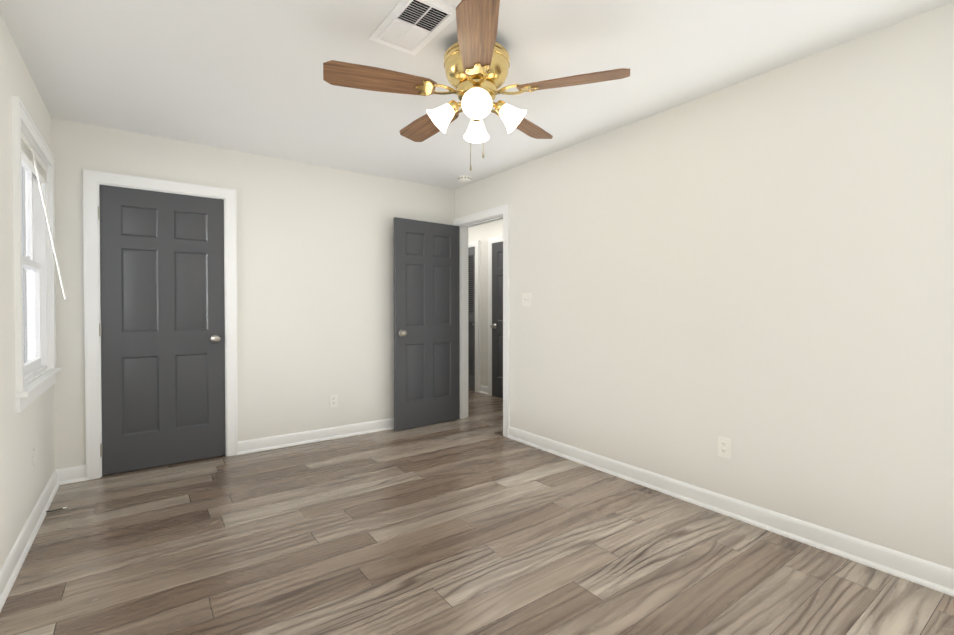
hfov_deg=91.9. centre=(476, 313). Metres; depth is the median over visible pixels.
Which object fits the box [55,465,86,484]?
baseboard
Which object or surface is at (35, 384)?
window sill
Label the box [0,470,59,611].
baseboard
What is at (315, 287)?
wall
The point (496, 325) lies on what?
door
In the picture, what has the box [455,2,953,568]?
wall
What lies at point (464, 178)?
smoke detector
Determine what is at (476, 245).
door frame
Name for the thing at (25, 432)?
wall
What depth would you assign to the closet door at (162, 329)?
3.42 m
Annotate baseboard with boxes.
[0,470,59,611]
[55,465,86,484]
[237,418,393,454]
[479,385,487,394]
[507,426,953,596]
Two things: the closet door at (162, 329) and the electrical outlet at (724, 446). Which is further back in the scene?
the closet door at (162, 329)
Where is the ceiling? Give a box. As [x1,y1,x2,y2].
[0,0,953,189]
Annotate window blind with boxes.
[21,133,65,298]
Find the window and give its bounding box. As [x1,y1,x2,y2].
[12,96,55,412]
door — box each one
[98,185,224,474]
[393,217,459,430]
[468,247,474,390]
[490,242,502,397]
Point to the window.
(34, 266)
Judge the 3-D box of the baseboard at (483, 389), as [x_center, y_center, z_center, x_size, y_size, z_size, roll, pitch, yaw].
[0.104,1.056,6.355,0.027,0.102,0.230,-1,1,-36]
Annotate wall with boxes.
[0,13,54,569]
[51,118,454,468]
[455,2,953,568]
[468,219,502,386]
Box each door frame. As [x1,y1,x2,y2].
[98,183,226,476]
[453,204,509,436]
[468,240,480,392]
[488,235,502,395]
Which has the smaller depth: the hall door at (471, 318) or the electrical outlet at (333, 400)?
the electrical outlet at (333, 400)
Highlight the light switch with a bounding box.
[522,293,530,305]
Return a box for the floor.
[0,389,953,634]
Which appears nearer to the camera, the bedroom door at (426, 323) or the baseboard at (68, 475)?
the baseboard at (68, 475)
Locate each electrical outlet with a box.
[32,448,35,471]
[330,394,336,407]
[718,436,730,458]
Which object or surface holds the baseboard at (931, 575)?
attached to the wall at (759, 270)
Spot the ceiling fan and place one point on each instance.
(476, 62)
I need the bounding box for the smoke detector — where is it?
[458,175,471,182]
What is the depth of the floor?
2.19 m
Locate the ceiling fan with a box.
[323,0,629,170]
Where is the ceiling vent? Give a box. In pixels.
[369,0,455,55]
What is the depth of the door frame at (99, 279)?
3.32 m
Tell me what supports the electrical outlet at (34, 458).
attached to the wall at (25, 432)
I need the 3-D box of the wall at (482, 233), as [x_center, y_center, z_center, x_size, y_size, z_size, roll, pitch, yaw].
[0.536,-0.108,5.870,0.120,2.440,4.240,-1,1,-36]
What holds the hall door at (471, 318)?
in the wall at (482, 233)
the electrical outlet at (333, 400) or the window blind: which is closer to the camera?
the window blind
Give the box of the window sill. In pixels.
[15,367,60,398]
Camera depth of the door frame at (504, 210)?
4.52 m
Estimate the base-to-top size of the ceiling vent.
0.011 m
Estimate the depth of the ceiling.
2.38 m
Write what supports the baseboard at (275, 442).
attached to the wall at (315, 287)
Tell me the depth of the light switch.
4.01 m
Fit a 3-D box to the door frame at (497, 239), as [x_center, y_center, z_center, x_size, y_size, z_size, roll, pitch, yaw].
[0.436,0.055,5.869,0.045,2.115,0.912,-1,1,-36]

